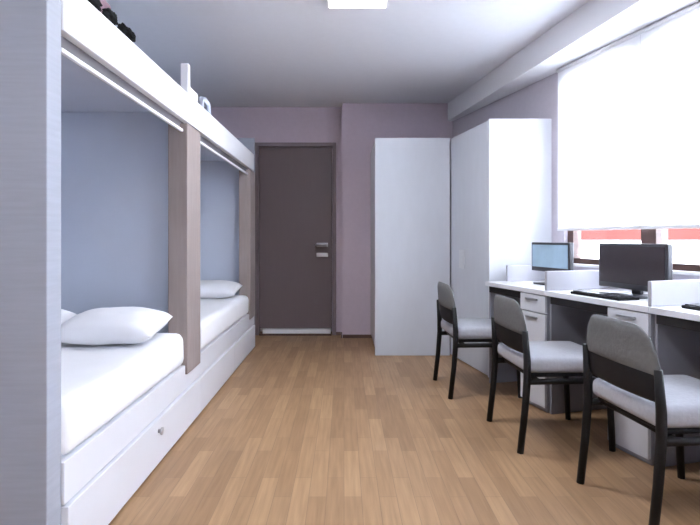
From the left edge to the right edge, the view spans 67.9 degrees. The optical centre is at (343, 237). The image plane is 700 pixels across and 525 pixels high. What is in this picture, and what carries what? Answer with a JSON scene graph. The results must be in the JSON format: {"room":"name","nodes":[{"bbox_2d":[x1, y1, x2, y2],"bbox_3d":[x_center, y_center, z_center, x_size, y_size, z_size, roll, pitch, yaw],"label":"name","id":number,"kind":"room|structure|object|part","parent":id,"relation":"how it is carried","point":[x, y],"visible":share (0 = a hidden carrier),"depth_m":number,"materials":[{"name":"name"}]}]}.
{"room":"dormitory room","nodes":[
{"label":"dormitory room","id":0,"kind":"room"},
{"bbox_2d":[204,103,452,337],"bbox_3d":[-0.250,-0.185,5.700,3.400,2.490,0.360,0,0,0],"label":"wall","id":1,"kind":"structure","parent":0,"point":[354,128],"depth_m":5.52,"materials":[{"name":"purple paint"}]},
{"bbox_2d":[255,143,335,335],"bbox_3d":[-0.530,0.010,5.697,0.890,2.100,0.165,0,0,0],"label":"door","id":2,"kind":"structure","parent":1,"relation":"in","point":[295,183],"depth_m":5.70,"materials":[{"name":"brown laminate"}]},
{"bbox_3d":[-0.237,0.130,5.684,0.125,0.154,0.032,0,0,0],"label":"handle plate","id":3,"kind":"part","parent":2,"relation":"part of","materials":[{"name":"metal"}]},
{"bbox_2d":[343,335,371,337],"bbox_3d":[0.142,1.042,5.514,0.315,0.035,0.012,0,0,0],"label":"baseboard","id":4,"kind":"structure","parent":1,"relation":"attached to","point":[344,336],"depth_m":5.51,"materials":[{"name":"brown wood"}]},
{"bbox_2d":[106,0,640,113],"bbox_3d":[0.675,-1.480,1.990,5.650,0.100,7.980,0,0,0],"label":"ceiling","id":5,"kind":"structure","parent":0,"point":[238,53],"depth_m":3.84,"materials":[{"name":"paint"}]},
{"bbox_2d":[327,0,387,8],"bbox_3d":[0.080,-1.410,2.980,0.360,0.040,0.360,0,0,0],"label":"recessed light","id":6,"kind":"object","parent":5,"relation":"in","point":[331,4],"visible":1,"depth_m":3.10,"materials":[{"name":"white plastic"}]},
{"bbox_2d":[108,331,699,524],"bbox_3d":[0.675,1.110,1.990,5.650,0.100,7.980,0,0,0],"label":"floor","id":7,"kind":"structure","parent":0,"point":[305,430],"depth_m":2.52,"materials":[{"name":"brown wood"}]},
{"bbox_2d":[0,0,200,524],"bbox_3d":[-1.393,-0.065,2.335,1.106,2.250,1.590,0,0,0],"label":"bunk bed","id":8,"kind":"object","parent":7,"relation":"on","point":[100,146],"visible":0.94,"depth_m":1.95,"materials":[{"name":"white laminate"}]},
{"bbox_3d":[-1.413,-0.065,1.580,1.066,2.250,0.080,0,0,0],"label":"panel","id":9,"kind":"part","parent":8,"relation":"part of","materials":[{"name":"grey wood"}]},
{"bbox_2d":[88,0,102,11],"bbox_3d":[-0.896,-0.845,1.777,0.068,0.069,0.289,0,0,0],"label":"folded garment","id":10,"kind":"object","parent":8,"relation":"on","point":[96,3],"visible":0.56,"depth_m":1.85,"materials":[{"name":"fabric"}]},
{"bbox_2d":[99,0,110,12],"bbox_3d":[-0.943,-0.883,2.008,0.066,0.143,0.171,0,0,0],"label":"folded cloth","id":11,"kind":"object","parent":8,"relation":"on","point":[104,3],"visible":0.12,"depth_m":2.00,"materials":[{"name":"pink fabric"}]},
{"bbox_2d":[102,8,118,24],"bbox_3d":[-0.886,-0.839,1.970,0.043,0.056,0.116,0,0,0],"label":"sock","id":12,"kind":"object","parent":8,"relation":"on","point":[108,13],"visible":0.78,"depth_m":1.95,"materials":[{"name":"black fabric"}]},
{"bbox_3d":[-1.459,-0.013,3.010,0.974,1.425,0.040,0,0,0],"label":"divider panel","id":13,"kind":"part","parent":8,"relation":"part of","materials":[{"name":"paint"}]},
{"bbox_3d":[-1.419,0.870,2.300,1.054,0.340,1.360,0,0,0],"label":"bed frame","id":14,"kind":"part","parent":8,"relation":"part of","materials":[{"name":"white laminate"}]},
{"bbox_2d":[61,333,183,454],"bbox_3d":[-1.396,0.602,2.240,1.068,0.191,1.220,0,0,0],"label":"mattress","id":15,"kind":"object","parent":8,"relation":"on","point":[98,382],"visible":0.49,"depth_m":2.08,"materials":[{"name":"white fabric"}]},
{"bbox_2d":[61,309,76,324],"bbox_3d":[-1.630,0.430,2.593,0.440,0.162,0.378,0,0,2],"label":"pillow","id":16,"kind":"object","parent":15,"relation":"on","point":[66,315],"visible":0.02,"depth_m":2.68,"materials":[{"name":"white fabric"}]},
{"bbox_2d":[61,307,172,344],"bbox_3d":[-1.145,0.432,2.593,0.470,0.159,0.378,0,0,-2],"label":"pillow","id":17,"kind":"object","parent":15,"relation":"on","point":[114,325],"visible":0.98,"depth_m":2.44,"materials":[{"name":"white fabric"}]},
{"bbox_2d":[117,22,135,41],"bbox_3d":[-0.886,-0.837,2.124,0.044,0.053,0.159,0,0,0],"label":"sock","id":18,"kind":"object","parent":8,"relation":"on","point":[122,27],"visible":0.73,"depth_m":2.09,"materials":[{"name":"black fabric"}]},
{"bbox_3d":[-0.892,-0.729,2.376,0.040,0.162,1.509,0,0,0],"label":"rail","id":19,"kind":"part","parent":8,"relation":"part of","materials":[{"name":"white wood"}]},
{"bbox_3d":[-0.875,0.945,2.376,0.031,0.207,1.505,0,0,0],"label":"drawer","id":20,"kind":"part","parent":8,"relation":"part of","materials":[{"name":"white laminate"}]},
{"bbox_3d":[-0.851,0.895,2.410,0.022,0.034,0.034,0,0,0],"label":"knob","id":21,"kind":"part","parent":8,"relation":"part of","materials":[{"name":"metal"}]},
{"bbox_3d":[-0.913,0.060,2.986,0.107,1.380,0.263,0,0,0],"label":"post","id":22,"kind":"part","parent":8,"relation":"part of","materials":[{"name":"beige wood"}]},
{"bbox_3d":[-0.895,-0.895,2.935,0.044,0.170,0.040,0,0,0],"label":"guard post","id":23,"kind":"part","parent":8,"relation":"part of","materials":[{"name":"white wood"}]},
{"bbox_2d":[197,96,254,410],"bbox_3d":[-1.403,0.045,4.103,1.086,2.030,1.945,0,0,0],"label":"bunk bed","id":24,"kind":"object","parent":7,"relation":"on","point":[227,162],"visible":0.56,"depth_m":4.78,"materials":[{"name":"white laminate"}]},
{"bbox_3d":[-0.875,0.945,3.607,0.031,0.207,0.951,0,0,0],"label":"drawer","id":25,"kind":"part","parent":24,"relation":"part of","materials":[{"name":"white laminate"}]},
{"bbox_3d":[-1.459,-0.013,4.920,0.974,1.425,0.040,0,0,0],"label":"divider panel","id":26,"kind":"part","parent":24,"relation":"part of","materials":[{"name":"grey paint"}]},
{"bbox_3d":[-1.419,0.870,4.010,1.054,0.340,1.760,0,0,0],"label":"bed frame","id":27,"kind":"part","parent":24,"relation":"part of","materials":[{"name":"white laminate"}]},
{"bbox_2d":[200,295,248,349],"bbox_3d":[-1.396,0.603,3.945,1.067,0.190,1.630,0,0,0],"label":"mattress","id":28,"kind":"object","parent":24,"relation":"on","point":[217,315],"visible":0.27,"depth_m":3.81,"materials":[{"name":"white fabric"}]},
{"bbox_2d":[200,280,241,298],"bbox_3d":[-1.160,0.440,4.494,0.500,0.142,0.378,0,0,-1],"label":"pillow","id":29,"kind":"object","parent":28,"relation":"on","point":[209,289],"visible":0.69,"depth_m":4.34,"materials":[{"name":"white fabric"}]},
{"bbox_3d":[-0.892,-0.729,4.085,0.040,0.162,1.910,0,0,0],"label":"rail","id":30,"kind":"part","parent":24,"relation":"part of","materials":[{"name":"white wood"}]},
{"bbox_3d":[-0.875,0.945,4.562,0.031,0.207,0.951,0,0,0],"label":"drawer","id":31,"kind":"part","parent":24,"relation":"part of","materials":[{"name":"white laminate"}]},
{"bbox_3d":[-1.407,0.045,5.059,1.078,2.030,0.033,0,0,0],"label":"panel","id":32,"kind":"part","parent":24,"relation":"part of","materials":[{"name":"grey wood"}]},
{"bbox_3d":[-0.913,0.060,4.910,0.107,1.380,0.260,0,0,0],"label":"post","id":33,"kind":"part","parent":24,"relation":"part of","materials":[{"name":"beige wood"}]},
{"bbox_2d":[371,138,449,354],"bbox_3d":[0.618,0.079,5.103,0.675,1.963,0.825,0,0,0],"label":"wardrobe","id":34,"kind":"object","parent":7,"relation":"on","point":[410,177],"visible":1,"depth_m":4.69,"materials":[{"name":"laminate"}]},
{"bbox_3d":[0.290,0.058,5.112,0.018,1.885,0.795,0,0,0],"label":"door","id":35,"kind":"part","parent":34,"relation":"part of","materials":[{"name":"white laminate"}]},
{"bbox_2d":[433,281,521,398],"bbox_3d":[0.927,0.687,3.665,0.506,0.750,0.486,0,0,-3],"label":"chair","id":36,"kind":"object","parent":7,"relation":"on","point":[462,330],"visible":0.84,"depth_m":3.47,"materials":[{"name":"grey fabric"}]},
{"bbox_3d":[0.697,0.760,3.879,0.069,0.603,0.036,0,0,-3],"label":"leg","id":37,"kind":"part","parent":36,"relation":"part of","materials":[{"name":"black paint"}]},
{"bbox_3d":[0.703,0.401,3.654,0.049,0.178,0.456,0,0,-3],"label":"backrest","id":38,"kind":"part","parent":36,"relation":"part of","materials":[{"name":"grey fabric"}]},
{"bbox_3d":[0.720,0.760,3.429,0.069,0.603,0.036,0,0,-3],"label":"leg","id":39,"kind":"part","parent":36,"relation":"part of","materials":[{"name":"black paint"}]},
{"bbox_3d":[0.952,0.631,3.666,0.455,0.088,0.450,0,0,-3],"label":"seat","id":40,"kind":"part","parent":36,"relation":"part of","materials":[{"name":"grey fabric"}]},
{"bbox_3d":[1.160,0.887,3.451,0.052,0.347,0.034,0,0,-3],"label":"leg","id":41,"kind":"part","parent":36,"relation":"part of","materials":[{"name":"black paint"}]},
{"bbox_2d":[450,119,551,376],"bbox_3d":[1.153,0.077,4.627,0.458,1.965,1.545,0,0,-15],"label":"wardrobe","id":42,"kind":"object","parent":7,"relation":"on","point":[501,169],"visible":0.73,"depth_m":3.94,"materials":[{"name":"laminate"}]},
{"bbox_3d":[1.004,0.180,4.429,0.011,0.160,0.101,0,0,-10],"label":"handle","id":43,"kind":"part","parent":42,"relation":"part of","materials":[{"name":"white metal"}]},
{"bbox_3d":[1.039,0.077,4.325,0.018,1.945,0.733,0,0,-10],"label":"door","id":44,"kind":"part","parent":42,"relation":"part of","materials":[{"name":"laminate"}]},
{"bbox_3d":[1.335,0.077,3.951,0.477,1.965,0.023,0,0,0],"label":"panel","id":45,"kind":"part","parent":42,"relation":"part of","materials":[{"name":"white laminate"}]},
{"bbox_2d":[485,280,588,412],"bbox_3d":[1.376,0.689,3.537,0.550,0.742,0.686,0,0,-15],"label":"desk","id":46,"kind":"object","parent":7,"relation":"on","point":[531,298],"visible":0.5,"depth_m":3.30,"materials":[{"name":"wood"}]},
{"bbox_3d":[1.120,0.372,3.591,0.025,0.046,0.406,0,0,-15],"label":"cross rail","id":47,"kind":"part","parent":46,"relation":"part of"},
{"bbox_3d":[1.303,0.705,3.862,0.500,0.711,0.016,0,0,-15],"label":"panel","id":48,"kind":"part","parent":46,"relation":"part of","materials":[{"name":"white laminate"}]},
{"bbox_2d":[506,265,544,280],"bbox_3d":[1.371,0.259,3.861,0.370,0.118,0.022,0,0,-15],"label":"divider","id":49,"kind":"object","parent":46,"relation":"on","point":[513,272],"visible":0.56,"depth_m":3.84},
{"bbox_3d":[1.188,0.875,3.265,0.017,0.309,0.252,0,0,-15],"label":"drawer","id":50,"kind":"part","parent":46,"relation":"part of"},
{"bbox_3d":[1.188,0.407,3.265,0.017,0.106,0.252,0,0,-15],"label":"drawer","id":51,"kind":"part","parent":46,"relation":"part of","materials":[{"name":"white wood"}]},
{"bbox_3d":[1.188,0.591,3.265,0.017,0.249,0.252,0,0,-15],"label":"drawer","id":52,"kind":"part","parent":46,"relation":"part of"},
{"bbox_2d":[532,242,573,284],"bbox_3d":[1.412,0.174,3.520,0.150,0.288,0.400,0,0,-15],"label":"monitor","id":53,"kind":"object","parent":46,"relation":"on","point":[546,256],"visible":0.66,"depth_m":3.48,"materials":[{"name":"plastic"}]},
{"bbox_3d":[1.404,0.130,3.518,0.035,0.200,0.400,0,0,-15],"label":"casing","id":54,"kind":"part","parent":53,"relation":"part of","materials":[{"name":"plastic"}]},
{"bbox_2d":[487,294,615,453],"bbox_3d":[1.092,0.687,2.802,0.506,0.750,0.486,0,0,-3],"label":"chair","id":55,"kind":"object","parent":7,"relation":"on","point":[534,359],"visible":0.86,"depth_m":2.64,"materials":[{"name":"grey fabric"}]},
{"bbox_3d":[0.860,0.760,3.014,0.069,0.603,0.036,0,0,-3],"label":"leg","id":56,"kind":"part","parent":55,"relation":"part of","materials":[{"name":"black paint"}]},
{"bbox_3d":[0.868,0.401,2.789,0.049,0.178,0.456,0,0,-3],"label":"backrest","id":57,"kind":"part","parent":55,"relation":"part of","materials":[{"name":"grey fabric"}]},
{"bbox_3d":[0.887,0.760,2.564,0.069,0.603,0.036,0,0,-3],"label":"leg","id":58,"kind":"part","parent":55,"relation":"part of","materials":[{"name":"black paint"}]},
{"bbox_3d":[1.117,0.631,2.804,0.455,0.088,0.450,0,0,-3],"label":"seat","id":59,"kind":"part","parent":55,"relation":"part of","materials":[{"name":"grey fabric"}]},
{"bbox_3d":[1.300,0.887,3.040,0.052,0.347,0.034,0,0,-3],"label":"leg","id":60,"kind":"part","parent":55,"relation":"part of","materials":[{"name":"black paint"}]},
{"bbox_3d":[1.327,0.887,2.591,0.052,0.347,0.034,0,0,-3],"label":"leg","id":61,"kind":"part","parent":55,"relation":"part of","materials":[{"name":"black paint"}]},
{"bbox_2d":[545,289,657,464],"bbox_3d":[1.565,0.689,2.839,0.550,0.742,0.751,0,0,-15],"label":"desk","id":62,"kind":"object","parent":7,"relation":"on","point":[570,314],"visible":0.39,"depth_m":2.84,"materials":[{"name":"wood"}]},
{"bbox_3d":[1.484,0.705,3.196,0.500,0.711,0.016,0,0,-15],"label":"panel","id":63,"kind":"part","parent":62,"relation":"part of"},
{"bbox_3d":[1.310,0.372,2.894,0.025,0.046,0.471,0,0,-15],"label":"cross rail","id":64,"kind":"part","parent":62,"relation":"part of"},
{"bbox_2d":[545,270,617,290],"bbox_3d":[1.469,0.259,3.204,0.525,0.118,0.022,0,0,-15],"label":"divider","id":65,"kind":"object","parent":62,"relation":"on","point":[574,279],"visible":0.68,"depth_m":3.17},
{"bbox_2d":[571,290,639,300],"bbox_3d":[1.402,0.307,2.813,0.130,0.020,0.360,0,0,-15],"label":"keyboard","id":66,"kind":"object","parent":62,"relation":"on","point":[599,294],"visible":1,"depth_m":2.74,"materials":[{"name":"black plastic"}]},
{"bbox_3d":[1.370,0.383,2.532,0.013,0.012,0.115,0,0,-15],"label":"handle","id":67,"kind":"part","parent":62,"relation":"part of","materials":[{"name":"metal"}]},
{"bbox_3d":[1.386,0.407,2.536,0.017,0.106,0.252,0,0,-15],"label":"drawer","id":68,"kind":"part","parent":62,"relation":"part of","materials":[{"name":"white laminate"}]},
{"bbox_3d":[1.386,0.875,2.536,0.017,0.309,0.252,0,0,-15],"label":"drawer","id":69,"kind":"part","parent":62,"relation":"part of","materials":[{"name":"white wood"}]},
{"bbox_2d":[599,243,672,298],"bbox_3d":[1.578,0.174,2.830,0.150,0.288,0.470,0,0,-15],"label":"monitor","id":70,"kind":"object","parent":62,"relation":"on","point":[631,266],"visible":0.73,"depth_m":2.80,"materials":[{"name":"plastic"}]},
{"bbox_2d":[576,314,699,524],"bbox_3d":[1.281,0.687,2.050,0.506,0.750,0.486,0,0,-6],"label":"chair","id":71,"kind":"object","parent":7,"relation":"on","point":[631,382],"visible":1,"depth_m":1.95,"materials":[{"name":"grey fabric"}]},
{"bbox_3d":[1.041,0.760,2.252,0.069,0.603,0.036,0,0,-6],"label":"leg","id":72,"kind":"part","parent":71,"relation":"part of","materials":[{"name":"black paint"}]},
{"bbox_3d":[1.058,0.401,2.028,0.049,0.178,0.456,0,0,-6],"label":"backrest","id":73,"kind":"part","parent":71,"relation":"part of","materials":[{"name":"grey fabric"}]},
{"bbox_3d":[1.306,0.631,2.053,0.455,0.088,0.450,0,0,-6],"label":"seat","id":74,"kind":"part","parent":71,"relation":"part of","materials":[{"name":"grey fabric"}]},
{"bbox_3d":[1.086,0.760,1.804,0.069,0.603,0.036,0,0,-6],"label":"leg","id":75,"kind":"part","parent":71,"relation":"part of","materials":[{"name":"black paint"}]},
{"bbox_3d":[1.479,0.887,2.296,0.052,0.347,0.034,0,0,-6],"label":"leg","id":76,"kind":"part","parent":71,"relation":"part of","materials":[{"name":"black paint"}]},
{"bbox_2d":[649,306,699,466],"bbox_3d":[1.761,0.689,2.118,0.550,0.742,0.736,0,0,-15],"label":"desk","id":77,"kind":"object","parent":7,"relation":"on","point":[677,328],"visible":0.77,"depth_m":2.42,"materials":[{"name":"wood"}]},
{"bbox_2d":[648,280,699,306],"bbox_3d":[1.667,0.259,2.475,0.525,0.118,0.023,0,0,-15],"label":"divider","id":78,"kind":"object","parent":77,"relation":"on","point":[668,292],"visible":0.92,"depth_m":2.43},
{"bbox_3d":[1.505,0.372,2.173,0.025,0.046,0.456,0,0,-15],"label":"cross rail","id":79,"kind":"part","parent":77,"relation":"part of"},
{"bbox_2d":[681,303,699,310],"bbox_3d":[1.639,0.307,2.204,0.130,0.020,0.360,0,0,-15],"label":"keyboard","id":80,"kind":"object","parent":77,"relation":"on","point":[696,306],"visible":1,"depth_m":2.32,"materials":[{"name":"black plastic"}]},
{"bbox_2d":[453,35,699,291],"bbox_3d":[2.188,-0.185,1.903,0.120,2.490,8.050,0,0,-15],"label":"wall","id":81,"kind":"structure","parent":0,"point":[538,100],"depth_m":4.11,"materials":[{"name":"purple paint"}]},
{"bbox_2d":[448,0,699,120],"bbox_3d":[1.738,-1.335,1.760,0.824,0.190,7.593,0,0,-15],"label":"beam","id":82,"kind":"structure","parent":81,"relation":"attached to","point":[597,24],"depth_m":3.44,"materials":[{"name":"white paint"}]},
{"bbox_2d":[568,47,699,275],"bbox_3d":[1.955,-0.485,2.695,0.140,1.370,2.340,0,0,-15],"label":"window","id":83,"kind":"structure","parent":81,"relation":"in","point":[648,236],"depth_m":3.11,"materials":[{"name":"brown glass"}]},
{"bbox_2d":[556,30,640,230],"bbox_3d":[1.664,-0.645,3.452,0.029,1.186,0.747,0,0,-15],"label":"roller blind","id":84,"kind":"object","parent":83,"relation":"attached to","point":[599,91],"visible":1,"depth_m":3.40,"materials":[{"name":"fabric"}]},
{"bbox_3d":[1.917,0.191,2.684,0.060,0.018,2.340,0,0,-15],"label":"sill","id":85,"kind":"part","parent":83,"relation":"part of","materials":[{"name":"white paint"}]},
{"bbox_2d":[639,1,699,228],"bbox_3d":[1.864,-0.645,2.707,0.028,1.186,0.791,0,0,-15],"label":"roller blind","id":86,"kind":"object","parent":83,"relation":"attached to","point":[670,46],"visible":1,"depth_m":2.88,"materials":[{"name":"fabric"}]},
{"label":"outside","id":87,"kind":"structure","parent":0,"visible":0},
{"bbox_2d":[581,222,699,263],"bbox_3d":[17.500,2.310,16.925,29.200,5.500,6.150,0,0,0],"label":"building","id":88,"kind":"structure","parent":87,"point":[685,242],"depth_m":14.00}
]}

